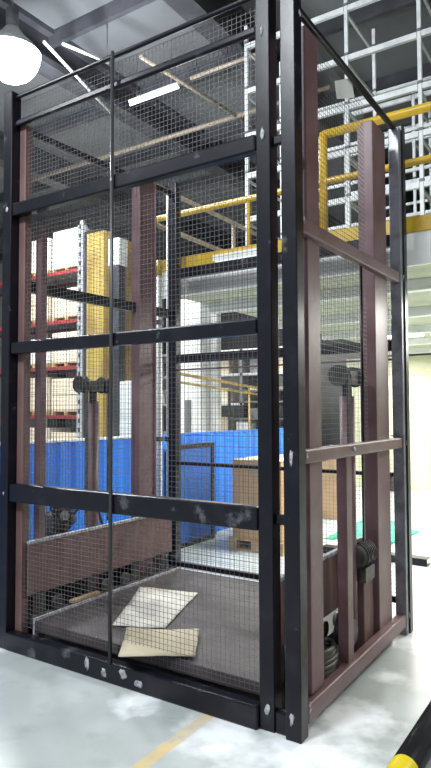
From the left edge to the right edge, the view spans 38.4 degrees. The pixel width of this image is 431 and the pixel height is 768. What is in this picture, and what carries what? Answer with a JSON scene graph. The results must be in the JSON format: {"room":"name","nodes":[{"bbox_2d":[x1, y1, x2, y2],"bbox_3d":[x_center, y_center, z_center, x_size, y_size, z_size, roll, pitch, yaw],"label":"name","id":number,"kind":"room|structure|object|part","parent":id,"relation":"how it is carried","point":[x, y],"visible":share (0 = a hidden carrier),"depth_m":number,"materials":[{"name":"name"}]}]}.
{"room":"warehouse","nodes":[
{"label":"warehouse","id":0,"kind":"room"},
{"bbox_2d":[0,261,57,426],"bbox_3d":[-12.751,-1.401,15.789,0.100,7.300,23.000,-2,-3,33],"label":"wall","id":1,"kind":"structure","parent":0,"point":[48,334],"depth_m":23.05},
{"bbox_2d":[85,228,108,436],"bbox_3d":[-1.972,-0.317,10.443,0.420,4.580,0.320,-2,-3,33],"label":"column","id":2,"kind":"structure","parent":0,"point":[99,317],"depth_m":10.37,"materials":[{"name":"metal"}]},
{"bbox_3d":[-1.980,-2.590,10.545,0.410,0.030,0.260,-2,-3,33],"label":"cap plate","id":3,"kind":"part","parent":2,"relation":"part of","materials":[{"name":"metal"}]},
{"bbox_2d":[122,238,131,380],"bbox_3d":[-1.470,-0.208,10.108,0.240,4.330,0.320,-2,-3,33],"label":"column","id":4,"kind":"structure","parent":0,"point":[130,240],"depth_m":10.04,"materials":[{"name":"metal"}]},
{"bbox_2d":[181,299,209,432],"bbox_3d":[-0.425,0.140,13.167,0.590,3.900,0.520,-2,-3,33],"label":"pillar","id":5,"kind":"structure","parent":0,"point":[205,401],"depth_m":12.96,"materials":[{"name":"paint"}]},
{"bbox_3d":[-0.580,1.006,12.933,0.160,1.350,0.020,-2,-3,33],"label":"door plate","id":6,"kind":"part","parent":5,"relation":"part of","materials":[{"name":"grey metal"}]},
{"bbox_2d":[0,0,430,260],"bbox_3d":[-2.361,-5.050,9.103,25.000,0.680,23.000,-2,-3,33],"label":"ceiling","id":7,"kind":"structure","parent":0,"point":[81,24],"depth_m":10.53,"materials":[{"name":"grey metal"}]},
{"bbox_2d":[0,0,41,84],"bbox_3d":[-2.565,-4.566,7.803,0.720,1.521,0.720,-2,-3,33],"label":"lamp","id":8,"kind":"object","parent":7,"relation":"hanging from","point":[20,59],"visible":1,"depth_m":7.62,"materials":[{"name":"grey metal"}]},
{"bbox_2d":[43,40,114,116],"bbox_3d":[-2.019,-4.911,9.417,0.042,0.712,2.192,-1,-3,16],"label":"tube light","id":9,"kind":"object","parent":7,"relation":"hanging from","point":[45,43],"visible":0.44,"depth_m":8.94,"materials":[{"name":"white paint"}]},
{"bbox_2d":[62,23,108,63],"bbox_3d":[-1.786,-4.926,8.552,0.709,0.762,0.042,2,-3,-40],"label":"tube light","id":10,"kind":"object","parent":7,"relation":"hanging from","point":[63,43],"visible":0.75,"depth_m":8.54,"materials":[{"name":"white paint"}]},
{"bbox_2d":[128,82,179,105],"bbox_3d":[-0.983,-4.898,9.818,0.990,0.710,0.070,-2,-3,33],"label":"tube light","id":11,"kind":"object","parent":7,"relation":"hanging from","point":[177,84],"visible":0.62,"depth_m":9.77,"materials":[{"name":"white"}]},
{"bbox_2d":[33,85,330,180],"bbox_3d":[-1.448,-4.806,11.666,7.700,0.725,0.067,-2,-3,33],"label":"pipe","id":12,"kind":"object","parent":7,"relation":"hanging from","point":[253,110],"visible":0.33,"depth_m":11.22,"materials":[{"name":"grey metal"}]},
{"bbox_2d":[139,54,252,126],"bbox_3d":[-0.209,-4.897,9.776,0.057,0.720,2.712,-2,-3,39],"label":"pipe","id":13,"kind":"object","parent":7,"relation":"hanging from","point":[177,79],"visible":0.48,"depth_m":9.59,"materials":[{"name":"grey metal"}]},
{"bbox_2d":[190,47,276,79],"bbox_3d":[0.229,-4.959,8.987,1.450,0.670,0.057,-2,-3,33],"label":"pipe","id":14,"kind":"object","parent":7,"relation":"hanging from","point":[199,75],"visible":0.46,"depth_m":9.06,"materials":[{"name":"grey metal"}]},
{"bbox_2d":[0,485,430,767],"bbox_3d":[-2.337,1.953,8.790,25.000,0.100,23.000,-2,-3,33],"label":"floor","id":15,"kind":"structure","parent":0,"point":[52,716],"depth_m":3.04,"materials":[{"name":"concrete"}]},
{"bbox_2d":[0,220,84,426],"bbox_3d":[-4.947,-0.816,16.615,4.900,6.150,1.082,-2,-3,33],"label":"rack","id":16,"kind":"object","parent":15,"relation":"on","point":[57,370],"visible":0.02,"depth_m":15.91,"materials":[{"name":"red metal"}]},
{"bbox_2d":[31,338,51,367],"bbox_3d":[-4.473,-0.764,16.242,1.100,0.750,0.800,-2,-3,33],"label":"load","id":17,"kind":"object","parent":16,"relation":"on","point":[49,354],"visible":0.18,"depth_m":15.70},
{"bbox_2d":[31,294,52,323],"bbox_3d":[-4.478,-1.953,16.293,1.104,0.850,0.804,-2,-3,33],"label":"load","id":18,"kind":"object","parent":16,"relation":"on","point":[34,304],"visible":0.07,"depth_m":15.92},
{"bbox_2d":[32,238,52,275],"bbox_3d":[-4.481,-3.232,16.352,1.100,0.950,0.800,-2,-3,33],"label":"load","id":19,"kind":"object","parent":16,"relation":"on","point":[49,239],"visible":0.1,"depth_m":15.83},
{"bbox_2d":[30,377,65,414],"bbox_3d":[-4.470,0.335,16.191,1.104,0.950,0.804,-2,-3,33],"label":"load","id":20,"kind":"object","parent":16,"relation":"on","point":[33,403],"visible":0.09,"depth_m":15.79},
{"bbox_2d":[51,378,76,414],"bbox_3d":[-3.467,0.327,15.531,1.004,0.900,0.804,-2,-3,33],"label":"load","id":21,"kind":"object","parent":16,"relation":"on","point":[60,382],"visible":0.36,"depth_m":15.25},
{"bbox_2d":[52,287,75,320],"bbox_3d":[-3.475,-1.961,15.633,1.004,0.800,0.804,-2,-3,33],"label":"load","id":22,"kind":"object","parent":16,"relation":"on","point":[71,311],"visible":0.13,"depth_m":15.33},
{"bbox_2d":[52,331,76,366],"bbox_3d":[-3.471,-0.847,15.584,1.004,0.850,0.804,-2,-3,33],"label":"load","id":23,"kind":"object","parent":16,"relation":"on","point":[58,354],"visible":0.23,"depth_m":15.30},
{"bbox_2d":[53,227,90,271],"bbox_3d":[-3.479,-3.315,15.696,1.000,1.050,0.800,-2,-3,33],"label":"load","id":24,"kind":"object","parent":16,"relation":"on","point":[62,235],"visible":0.31,"depth_m":15.41},
{"bbox_2d":[30,427,70,440],"bbox_3d":[-4.465,1.688,16.131,1.104,1.100,0.804,-2,-3,33],"label":"load","id":25,"kind":"object","parent":15,"relation":"on","point":[30,427],"visible":0.1,"depth_m":15.80},
{"bbox_2d":[52,431,75,439],"bbox_3d":[-3.463,1.705,15.470,1.004,1.000,0.804,-2,-3,33],"label":"load","id":26,"kind":"object","parent":15,"relation":"on","point":[70,435],"visible":0.09,"depth_m":15.19},
{"bbox_2d":[45,507,101,536],"bbox_3d":[-1.043,1.287,4.650,0.189,0.851,0.712,-2,-3,33],"label":"pump","id":27,"kind":"object","parent":15,"relation":"on","point":[60,522],"visible":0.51,"depth_m":4.46,"materials":[{"name":"metal"}]},
{"bbox_3d":[-1.159,1.006,4.509,0.148,0.150,0.190,-2,-3,33],"label":"motor","id":28,"kind":"part","parent":27,"relation":"part of","materials":[{"name":"metal"}]},
{"bbox_2d":[29,436,130,540],"bbox_3d":[-1.260,1.132,5.702,0.065,1.257,1.430,-2,-3,33],"label":"panel","id":29,"kind":"object","parent":15,"relation":"on","point":[49,459],"visible":0.11,"depth_m":5.66,"materials":[{"name":"metal"}]},
{"bbox_3d":[-1.252,0.515,5.722,0.040,0.022,1.430,-2,-3,33],"label":"rail","id":30,"kind":"part","parent":29,"relation":"part of","materials":[{"name":"metal"}]},
{"bbox_2d":[76,224,87,437],"bbox_3d":[-2.281,-0.392,10.650,0.300,4.750,0.200,-2,-3,33],"label":"post","id":31,"kind":"object","parent":15,"relation":"on","point":[82,365],"visible":0.42,"depth_m":10.62,"materials":[{"name":"grey metal"}]},
{"bbox_2d":[72,376,108,590],"bbox_3d":[-0.902,0.825,4.527,0.124,1.762,0.320,-2,-3,33],"label":"hydraulic cylinder","id":32,"kind":"object","parent":15,"relation":"on","point":[103,386],"visible":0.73,"depth_m":4.50,"materials":[{"name":"metal"}]},
{"bbox_3d":[-0.923,0.501,4.416,0.012,1.000,0.022,-2,-3,33],"label":"lift chain","id":33,"kind":"part","parent":32,"relation":"part of","materials":[{"name":"metal"}]},
{"bbox_3d":[-0.905,0.082,4.560,0.060,0.090,0.060,-2,-3,33],"label":"rod","id":34,"kind":"part","parent":32,"relation":"part of","materials":[{"name":"metal"}]},
{"bbox_3d":[-0.796,0.509,4.608,0.012,1.000,0.022,-2,-3,33],"label":"lift chain","id":35,"kind":"part","parent":32,"relation":"part of","materials":[{"name":"metal"}]},
{"bbox_2d":[32,183,156,637],"bbox_3d":[-0.859,0.000,4.623,0.091,3.420,1.230,-2,-3,33],"label":"posts","id":36,"kind":"object","parent":15,"relation":"on","point":[139,418],"visible":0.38,"depth_m":4.97,"materials":[{"name":"metal"}]},
{"bbox_2d":[27,517,361,694],"bbox_3d":[-0.043,1.297,4.106,1.776,0.575,1.545,-2,-3,33],"label":"platform","id":37,"kind":"object","parent":36,"relation":"attached to","point":[330,560],"visible":0.42,"depth_m":4.07,"materials":[{"name":"metal"}]},
{"bbox_2d":[69,591,99,602],"bbox_3d":[-0.911,1.485,4.313,0.040,0.019,0.260,-2,-3,33],"label":"timber offcut","id":38,"kind":"object","parent":37,"relation":"on","point":[94,593],"visible":0.96,"depth_m":4.29,"materials":[{"name":"wood"}]},
{"bbox_3d":[-0.785,1.211,4.574,0.014,0.335,1.505,-2,-3,33],"label":"plate","id":39,"kind":"part","parent":37,"relation":"part of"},
{"bbox_2d":[112,587,196,627],"bbox_3d":[-0.389,1.495,4.173,0.458,0.016,0.843,-1,-3,7],"label":"paper sheet","id":40,"kind":"object","parent":37,"relation":"on","point":[172,595],"visible":0.71,"depth_m":4.12,"materials":[{"name":"paper"}]},
{"bbox_2d":[118,627,198,656],"bbox_3d":[-0.317,1.448,3.474,0.438,0.016,0.425,0,-3,1],"label":"cardboard sheet","id":41,"kind":"object","parent":37,"relation":"on","point":[127,649],"visible":0.8,"depth_m":3.43,"materials":[{"name":"cardboard"}]},
{"bbox_3d":[0.675,1.163,3.615,0.014,0.335,1.505,-2,-3,33],"label":"plate","id":42,"kind":"part","parent":37,"relation":"part of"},
{"bbox_2d":[108,237,126,436],"bbox_3d":[-1.535,-0.173,9.670,0.230,4.220,0.200,-2,-3,33],"label":"steel post","id":43,"kind":"object","parent":15,"relation":"on","point":[120,365],"visible":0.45,"depth_m":9.62,"materials":[{"name":"metal"}]},
{"bbox_2d":[120,381,130,435],"bbox_3d":[-1.176,0.932,8.877,0.280,1.940,0.390,-2,-3,33],"label":"stack","id":44,"kind":"object","parent":15,"relation":"on","point":[125,420],"visible":0.1,"depth_m":8.76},
{"bbox_2d":[156,260,162,495],"bbox_3d":[-0.499,0.318,5.493,0.060,2.860,0.060,-2,-3,33],"label":"conduit pipe","id":45,"kind":"object","parent":15,"relation":"on","point":[157,437],"visible":0.26,"depth_m":5.47,"materials":[{"name":"metal"}]},
{"bbox_2d":[164,195,168,567],"bbox_3d":[-0.408,0.015,5.446,0.060,3.460,0.060,-2,-3,33],"label":"conduit pipe","id":46,"kind":"object","parent":15,"relation":"on","point":[166,195],"visible":0.25,"depth_m":5.44,"materials":[{"name":"metal"}]},
{"bbox_2d":[156,431,213,496],"bbox_3d":[-0.449,1.184,6.933,0.065,1.257,1.480,-2,-3,33],"label":"panel","id":47,"kind":"object","parent":15,"relation":"on","point":[193,435],"visible":0.15,"depth_m":7.04,"materials":[{"name":"metal"}]},
{"bbox_3d":[-0.441,0.567,6.954,0.040,0.022,1.480,-2,-3,33],"label":"rail","id":48,"kind":"part","parent":47,"relation":"part of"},
{"bbox_2d":[181,442,214,547],"bbox_3d":[-0.255,1.246,7.030,0.050,1.140,0.820,-2,-3,33],"label":"framed board","id":49,"kind":"object","parent":15,"relation":"on","point":[204,446],"visible":0.46,"depth_m":7.08,"materials":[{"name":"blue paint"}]},
{"bbox_2d":[0,0,412,743],"bbox_3d":[-0.029,-0.289,4.172,2.150,3.950,1.776,-2,-3,33],"label":"cage","id":50,"kind":"object","parent":15,"relation":"on","point":[304,242],"visible":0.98,"depth_m":3.40,"materials":[{"name":"black paint"}]},
{"bbox_3d":[-1.346,-0.125,4.044,0.080,3.620,0.080,-2,-3,33],"label":"post","id":51,"kind":"part","parent":50,"relation":"part of","materials":[{"name":"metal"}]},
{"bbox_3d":[-0.893,1.509,4.686,0.010,0.410,1.594,-2,-3,33],"label":"kick plate","id":52,"kind":"part","parent":50,"relation":"part of","materials":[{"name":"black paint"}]},
{"bbox_3d":[-0.894,-0.185,4.750,0.005,2.962,1.571,-2,-3,33],"label":"panel","id":53,"kind":"part","parent":50,"relation":"part of","materials":[{"name":"grey metal"}]},
{"bbox_3d":[-0.591,-0.184,3.502,0.020,3.485,0.020,2,-3,-34],"label":"latch rod","id":54,"kind":"part","parent":50,"relation":"part of","materials":[{"name":"grey"}]},
{"bbox_3d":[-0.549,1.601,3.435,1.825,0.112,0.070,-2,-3,33],"label":"sill","id":55,"kind":"part","parent":50,"relation":"part of","materials":[{"name":"black paint"}]},
{"bbox_3d":[-0.530,-0.195,3.554,1.827,3.432,0.005,-2,-3,33],"label":"panel","id":56,"kind":"part","parent":50,"relation":"part of","materials":[{"name":"grey metal"}]},
{"bbox_3d":[-0.353,-0.010,5.349,0.080,3.500,0.080,-2,-3,33],"label":"post","id":57,"kind":"part","parent":50,"relation":"part of","materials":[{"name":"metal"}]},
{"bbox_3d":[0.256,-0.341,3.023,0.080,3.950,0.080,-2,-3,33],"label":"post","id":58,"kind":"part","parent":50,"relation":"part of","materials":[{"name":"metal"}]},
{"bbox_3d":[0.450,0.270,4.777,1.876,2.417,0.005,-2,-3,33],"label":"panel","id":59,"kind":"part","parent":50,"relation":"part of","materials":[{"name":"grey metal"}]},
{"bbox_3d":[0.368,-0.346,2.925,0.080,3.950,0.080,-2,-3,33],"label":"post","id":60,"kind":"part","parent":50,"relation":"part of","materials":[{"name":"metal"}]},
{"bbox_3d":[0.720,-0.725,3.537,0.005,2.122,0.802,-2,-3,33],"label":"panel","id":61,"kind":"part","parent":50,"relation":"part of","materials":[{"name":"grey metal"}]},
{"bbox_2d":[335,79,353,98],"bbox_3d":[0.751,-1.714,3.588,0.004,0.225,0.297,-2,-3,33],"label":"paper note","id":62,"kind":"object","parent":50,"relation":"attached to","point":[344,87],"visible":0.86,"depth_m":3.58,"materials":[{"name":"paper"}]},
{"bbox_3d":[0.830,1.560,3.510,0.060,0.085,1.539,-2,-3,33],"label":"sill","id":63,"kind":"part","parent":50,"relation":"part of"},
{"bbox_3d":[0.876,-0.178,3.686,0.014,1.080,0.012,-2,-3,33],"label":"rod","id":64,"kind":"part","parent":50,"relation":"part of","materials":[{"name":"black paint"}]},
{"bbox_3d":[1.297,-0.063,4.289,0.075,3.500,0.070,-2,-3,33],"label":"post","id":65,"kind":"part","parent":50,"relation":"part of","materials":[{"name":"metal"}]},
{"bbox_2d":[181,373,256,428],"bbox_3d":[0.186,0.930,10.287,0.046,2.059,3.875,-1,-3,22],"label":"rail","id":66,"kind":"object","parent":15,"relation":"on","point":[182,374],"visible":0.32,"depth_m":10.24,"materials":[{"name":"metal"}]},
{"bbox_3d":[0.184,0.093,10.324,0.038,0.135,3.875,-1,-3,22],"label":"rail","id":67,"kind":"part","parent":66,"relation":"part of","materials":[{"name":"metal"}]},
{"bbox_3d":[0.183,-0.027,10.330,0.046,0.143,3.876,-1,-3,22],"label":"rail","id":68,"kind":"part","parent":66,"relation":"part of","materials":[{"name":"metal"}]},
{"bbox_3d":[0.624,1.037,11.360,0.036,1.939,0.034,-2,-3,33],"label":"post","id":69,"kind":"part","parent":66,"relation":"part of","materials":[{"name":"metal"}]},
{"bbox_2d":[156,346,282,433],"bbox_3d":[0.198,0.676,17.358,5.180,3.200,0.800,-2,-3,33],"label":"shelving","id":70,"kind":"object","parent":15,"relation":"on","point":[248,379],"visible":0.06,"depth_m":16.74,"materials":[{"name":"grey metal"}]},
{"bbox_2d":[156,417,165,430],"bbox_3d":[-1.596,1.194,18.518,0.440,0.420,0.500,-2,-3,33],"label":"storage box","id":71,"kind":"object","parent":70,"relation":"on","point":[156,417],"visible":0.21,"depth_m":18.28,"materials":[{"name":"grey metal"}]},
{"bbox_2d":[156,390,165,402],"bbox_3d":[-1.599,0.395,18.554,0.440,0.420,0.500,-2,-3,33],"label":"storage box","id":72,"kind":"object","parent":70,"relation":"on","point":[156,390],"visible":0.03,"depth_m":18.33,"materials":[{"name":"white"}]},
{"bbox_2d":[156,363,165,376],"bbox_3d":[-1.602,-0.404,18.589,0.440,0.420,0.500,-2,-3,33],"label":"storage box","id":73,"kind":"object","parent":70,"relation":"on","point":[156,363],"visible":0.03,"depth_m":18.37,"materials":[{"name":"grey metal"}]},
{"bbox_3d":[0.198,0.576,17.363,5.100,0.060,0.800,-2,-3,33],"label":"shelf","id":74,"kind":"part","parent":70,"relation":"part of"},
{"bbox_3d":[0.193,-0.873,17.428,5.100,0.060,0.800,-2,-3,33],"label":"shelf","id":75,"kind":"part","parent":70,"relation":"part of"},
{"bbox_3d":[0.195,-0.224,17.398,5.100,0.060,0.800,-2,-3,33],"label":"shelf","id":76,"kind":"part","parent":70,"relation":"part of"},
{"bbox_2d":[221,360,237,373],"bbox_3d":[0.320,-0.467,17.327,0.440,0.420,0.500,-2,-3,33],"label":"storage box","id":77,"kind":"object","parent":70,"relation":"on","point":[229,363],"visible":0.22,"depth_m":17.10,"materials":[{"name":"cardboard"}]},
{"bbox_2d":[221,388,237,402],"bbox_3d":[0.322,0.332,17.291,0.440,0.420,0.500,-2,-3,33],"label":"storage box","id":78,"kind":"object","parent":70,"relation":"on","point":[223,397],"visible":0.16,"depth_m":17.08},
{"bbox_2d":[221,417,237,430],"bbox_3d":[0.325,1.131,17.255,0.440,0.420,0.500,-2,-3,33],"label":"storage box","id":79,"kind":"object","parent":70,"relation":"on","point":[222,418],"visible":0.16,"depth_m":17.04,"materials":[{"name":"cardboard"}]},
{"bbox_3d":[0.908,0.652,16.892,0.080,3.200,0.800,-2,-3,33],"label":"frame","id":80,"kind":"part","parent":70,"relation":"part of","materials":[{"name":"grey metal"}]},
{"bbox_2d":[250,359,256,372],"bbox_3d":[1.239,-0.498,16.723,0.440,0.420,0.500,-2,-3,33],"label":"storage box","id":81,"kind":"object","parent":70,"relation":"on","point":[254,360],"visible":0.06,"depth_m":16.56,"materials":[{"name":"grey metal"}]},
{"bbox_2d":[279,358,282,370],"bbox_3d":[1.740,-0.514,16.394,0.440,0.420,0.500,-2,-3,33],"label":"storage box","id":82,"kind":"object","parent":70,"relation":"on","point":[280,362],"visible":0.02,"depth_m":16.11,"materials":[{"name":"cardboard"}]},
{"bbox_2d":[213,428,282,533],"bbox_3d":[0.485,1.244,8.352,0.065,1.257,1.880,-2,-3,33],"label":"panel","id":83,"kind":"object","parent":15,"relation":"on","point":[232,435],"visible":0.25,"depth_m":7.89,"materials":[{"name":"metal"}]},
{"bbox_3d":[0.493,0.627,8.373,0.040,0.022,1.880,-2,-3,33],"label":"rail","id":84,"kind":"part","parent":83,"relation":"part of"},
{"bbox_2d":[228,389,282,430],"bbox_3d":[1.134,1.095,12.831,1.690,1.950,0.900,-2,-3,33],"label":"tall cabinet","id":85,"kind":"object","parent":15,"relation":"on","point":[280,390],"visible":0.05,"depth_m":13.08,"materials":[{"name":"grey metal"}]},
{"bbox_2d":[234,406,250,417],"bbox_3d":[0.571,0.593,13.193,0.260,0.250,0.350,-2,-3,33],"label":"equipment case","id":86,"kind":"object","parent":85,"relation":"on","point":[242,409],"visible":0.64,"depth_m":13.05,"materials":[{"name":"grey metal"}]},
{"bbox_2d":[236,421,255,429],"bbox_3d":[0.656,0.985,13.120,0.300,0.380,0.350,-2,-3,33],"label":"equipment case","id":87,"kind":"object","parent":85,"relation":"on","point":[241,423],"visible":0.37,"depth_m":13.01,"materials":[{"name":"plastic"}]},
{"bbox_2d":[250,408,257,417],"bbox_3d":[0.947,0.606,12.945,0.400,0.200,0.350,-2,-3,33],"label":"equipment case","id":88,"kind":"object","parent":85,"relation":"on","point":[256,409],"visible":0.29,"depth_m":12.83,"materials":[{"name":"grey metal"}]},
{"bbox_2d":[229,400,282,402],"bbox_3d":[1.145,0.372,12.884,1.650,0.040,0.650,-2,-3,33],"label":"shelf","id":89,"kind":"object","parent":85,"relation":"attached to","point":[280,401],"depth_m":12.87,"materials":[{"name":"grey metal"}]},
{"bbox_2d":[229,418,282,419],"bbox_3d":[1.146,0.722,12.869,1.650,0.040,0.650,-2,-3,33],"label":"shelf","id":90,"kind":"object","parent":85,"relation":"attached to","point":[229,418],"depth_m":12.84,"materials":[{"name":"grey metal"}]},
{"bbox_2d":[235,389,282,392],"bbox_3d":[1.144,0.142,12.895,1.650,0.040,0.650,-2,-3,33],"label":"shelf","id":91,"kind":"object","parent":85,"relation":"attached to","point":[280,390],"depth_m":12.76,"materials":[{"name":"grey metal"}]},
{"bbox_3d":[1.352,0.660,13.185,1.690,1.050,0.100,-2,-3,33],"label":"panel","id":92,"kind":"part","parent":85,"relation":"part of","materials":[{"name":"grey metal"}]},
{"bbox_2d":[279,405,282,417],"bbox_3d":[1.406,0.561,12.644,0.300,0.260,0.350,-2,-3,33],"label":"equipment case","id":93,"kind":"object","parent":85,"relation":"on","point":[280,406],"visible":0.22,"depth_m":12.49,"materials":[{"name":"metal"}]},
{"bbox_2d":[230,537,283,556],"bbox_3d":[0.694,1.746,6.983,0.660,0.130,1.000,-2,-3,33],"label":"wooden pallet","id":94,"kind":"object","parent":15,"relation":"on","point":[237,545],"visible":0.12,"depth_m":6.68,"materials":[{"name":"wood"}]},
{"bbox_2d":[232,454,283,542],"bbox_3d":[0.691,1.256,7.003,0.600,0.850,0.944,-2,-3,33],"label":"carton","id":95,"kind":"object","parent":94,"relation":"on","point":[254,459],"visible":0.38,"depth_m":6.66,"materials":[{"name":"cardboard"}]},
{"bbox_2d":[164,214,430,354],"bbox_3d":[5.352,0.332,6.546,9.200,2.885,8.010,-2,-3,33],"label":"mezzanine","id":96,"kind":"object","parent":15,"relation":"on","point":[418,228],"visible":0.24,"depth_m":5.64,"materials":[{"name":"white paint"}]},
{"bbox_2d":[157,184,255,250],"bbox_3d":[1.489,-1.373,9.078,0.048,0.864,7.550,-2,-3,33],"label":"guard railing","id":97,"kind":"object","parent":96,"relation":"on","point":[234,224],"visible":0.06,"depth_m":6.77,"materials":[{"name":"metal"}]},
{"bbox_3d":[1.489,-1.401,9.079,0.046,0.048,7.550,-2,-3,33],"label":"rail","id":98,"kind":"part","parent":97,"relation":"part of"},
{"bbox_3d":[0.211,-1.443,7.136,0.048,0.840,0.046,-2,-3,33],"label":"post","id":99,"kind":"part","parent":97,"relation":"part of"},
{"bbox_2d":[213,248,256,261],"bbox_3d":[0.192,-1.055,5.165,0.470,0.095,0.070,-2,-3,33],"label":"tube light","id":100,"kind":"object","parent":96,"relation":"attached to","point":[253,253],"visible":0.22,"depth_m":5.15,"materials":[{"name":"white"}]},
{"bbox_2d":[157,101,430,244],"bbox_3d":[3.105,-1.642,3.407,9.000,0.884,0.065,-2,-3,33],"label":"guard railing","id":101,"kind":"object","parent":96,"relation":"on","point":[418,109],"visible":0.42,"depth_m":4.84,"materials":[{"name":"metal"}]},
{"bbox_3d":[0.282,-1.343,5.253,0.030,0.470,0.028,-2,-3,33],"label":"post","id":102,"kind":"part","parent":101,"relation":"part of","materials":[{"name":"metal"}]},
{"bbox_3d":[3.105,-1.670,3.408,9.000,0.056,0.053,-2,-3,33],"label":"rail","id":103,"kind":"part","parent":101,"relation":"part of","materials":[{"name":"metal"}]},
{"bbox_3d":[3.845,-1.667,2.921,7.229,0.884,0.065,-2,-3,33],"label":"rail","id":104,"kind":"part","parent":101,"relation":"part of","materials":[{"name":"metal"}]},
{"bbox_2d":[244,0,430,245],"bbox_3d":[2.001,-2.676,6.789,3.420,3.260,1.020,-2,-3,33],"label":"scaffolding","id":105,"kind":"object","parent":96,"relation":"on","point":[421,84],"visible":0.39,"depth_m":6.66,"materials":[{"name":"metal"}]},
{"bbox_2d":[343,90,430,224],"bbox_3d":[3.153,-2.586,8.902,2.420,3.260,1.020,-2,-3,33],"label":"storage rack","id":106,"kind":"object","parent":96,"relation":"on","point":[413,96],"visible":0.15,"depth_m":8.79,"materials":[{"name":"metal"}]},
{"bbox_2d":[388,333,423,337],"bbox_3d":[2.618,-0.718,8.995,0.800,0.100,0.070,-2,-3,33],"label":"tube light","id":107,"kind":"object","parent":96,"relation":"hanging from","point":[418,334],"visible":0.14,"depth_m":8.83,"materials":[{"name":"white"}]},
{"bbox_2d":[322,459,336,519],"bbox_3d":[1.536,1.446,9.017,0.750,0.907,0.600,-2,-3,33],"label":"carton","id":108,"kind":"object","parent":15,"relation":"on","point":[327,500],"visible":0.04,"depth_m":8.62,"materials":[{"name":"cardboard"}]},
{"bbox_2d":[324,637,338,679],"bbox_3d":[0.557,1.508,3.261,0.157,0.275,0.317,-2,-3,33],"label":"coil","id":109,"kind":"object","parent":15,"relation":"on","point":[331,652],"visible":0.33,"depth_m":3.22,"materials":[{"name":"metal"}]},
{"bbox_2d":[328,539,336,544],"bbox_3d":[1.519,1.748,6.741,0.630,0.092,0.484,-2,-3,33],"label":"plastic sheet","id":110,"kind":"object","parent":15,"relation":"on","point":[333,541],"visible":0.07,"depth_m":6.76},
{"bbox_2d":[329,365,365,666],"bbox_3d":[0.796,0.777,3.698,0.124,1.772,0.320,-2,-3,33],"label":"hydraulic cylinder","id":111,"kind":"object","parent":15,"relation":"on","point":[344,427],"visible":0.53,"depth_m":3.68,"materials":[{"name":"metal"}]},
{"bbox_3d":[0.794,0.029,3.731,0.060,0.090,0.060,-2,-3,33],"label":"rod","id":112,"kind":"part","parent":111,"relation":"part of","materials":[{"name":"metal"}]},
{"bbox_3d":[0.775,0.453,3.588,0.012,1.010,0.022,-2,-3,33],"label":"lift chain","id":113,"kind":"part","parent":111,"relation":"part of","materials":[{"name":"metal"}]},
{"bbox_3d":[0.902,0.461,3.780,0.012,1.010,0.022,-2,-3,33],"label":"lift chain","id":114,"kind":"part","parent":111,"relation":"part of","materials":[{"name":"metal"}]},
{"bbox_2d":[334,538,376,648],"bbox_3d":[0.834,1.304,3.674,0.162,0.717,0.466,-2,-3,33],"label":"pump","id":115,"kind":"object","parent":15,"relation":"on","point":[366,551],"visible":0.56,"depth_m":3.71,"materials":[{"name":"metal"}]},
{"bbox_3d":[0.877,1.031,3.754,0.145,0.147,0.186,-2,-3,33],"label":"motor","id":116,"kind":"part","parent":115,"relation":"part of","materials":[{"name":"metal"}]},
{"bbox_3d":[0.910,1.428,3.793,0.070,0.480,0.170,-2,-3,33],"label":"oil tank","id":117,"kind":"part","parent":115,"relation":"part of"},
{"bbox_2d":[327,520,418,544],"bbox_3d":[1.926,1.755,7.494,0.845,0.142,1.175,-2,-3,33],"label":"tarpaulin","id":118,"kind":"object","parent":15,"relation":"on","point":[334,536],"visible":0.12,"depth_m":7.28,"materials":[{"name":"plastic"}]},
{"bbox_2d":[357,120,391,634],"bbox_3d":[1.040,-0.013,4.044,0.110,3.380,0.250,-2,-3,33],"label":"post","id":119,"kind":"object","parent":15,"relation":"on","point":[377,464],"visible":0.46,"depth_m":3.97,"materials":[{"name":"metal"}]},
{"bbox_2d":[323,544,430,566],"bbox_3d":[1.614,1.743,6.306,1.100,0.070,0.140,-2,-3,33],"label":"channel","id":120,"kind":"object","parent":15,"relation":"on","point":[417,560],"visible":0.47,"depth_m":6.04,"materials":[{"name":"black paint"}]},
{"bbox_2d":[390,477,393,490],"bbox_3d":[3.294,1.870,11.735,0.460,0.290,0.340,-2,-3,33],"label":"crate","id":121,"kind":"object","parent":15,"relation":"on","point":[391,478],"visible":0.02,"depth_m":11.55,"materials":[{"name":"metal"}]},
{"bbox_2d":[386,701,430,767],"bbox_3d":[1.214,1.581,3.173,0.116,0.116,2.924,-2,-3,33],"label":"tube","id":122,"kind":"object","parent":15,"relation":"on","point":[415,751],"visible":1,"depth_m":2.57,"materials":[{"name":"metal"}]},
{"bbox_2d":[211,313,221,430],"bbox_3d":[0.005,0.204,12.953,0.220,3.750,0.260,-2,-3,33],"label":"pillar","id":123,"kind":"structure","parent":0,"point":[213,319],"depth_m":12.89,"materials":[{"name":"paint"}]},
{"bbox_2d":[66,353,391,445],"bbox_3d":[-0.315,0.731,19.671,12.500,3.300,0.100,-2,-3,33],"label":"wall","id":124,"kind":"structure","parent":0,"point":[333,402],"depth_m":17.35,"materials":[{"name":"paint"}]},
{"bbox_2d":[57,214,430,426],"bbox_3d":[3.943,-1.338,18.513,25.000,7.300,0.100,-2,-3,33],"label":"wall","id":125,"kind":"structure","parent":0,"point":[240,344],"depth_m":20.62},
{"bbox_2d":[347,355,430,484],"bbox_3d":[7.046,0.635,9.928,10.300,2.570,0.120,-2,-3,33],"label":"wall partition","id":126,"kind":"structure","parent":0,"point":[422,362],"depth_m":12.49,"materials":[{"name":"paint"}]},
{"bbox_2d":[388,371,430,489],"bbox_3d":[3.730,0.893,11.974,0.960,2.260,0.092,-2,-3,33],"label":"door","id":127,"kind":"structure","parent":126,"relation":"in","point":[419,381],"depth_m":11.87,"materials":[{"name":"grey metal"}]}
]}

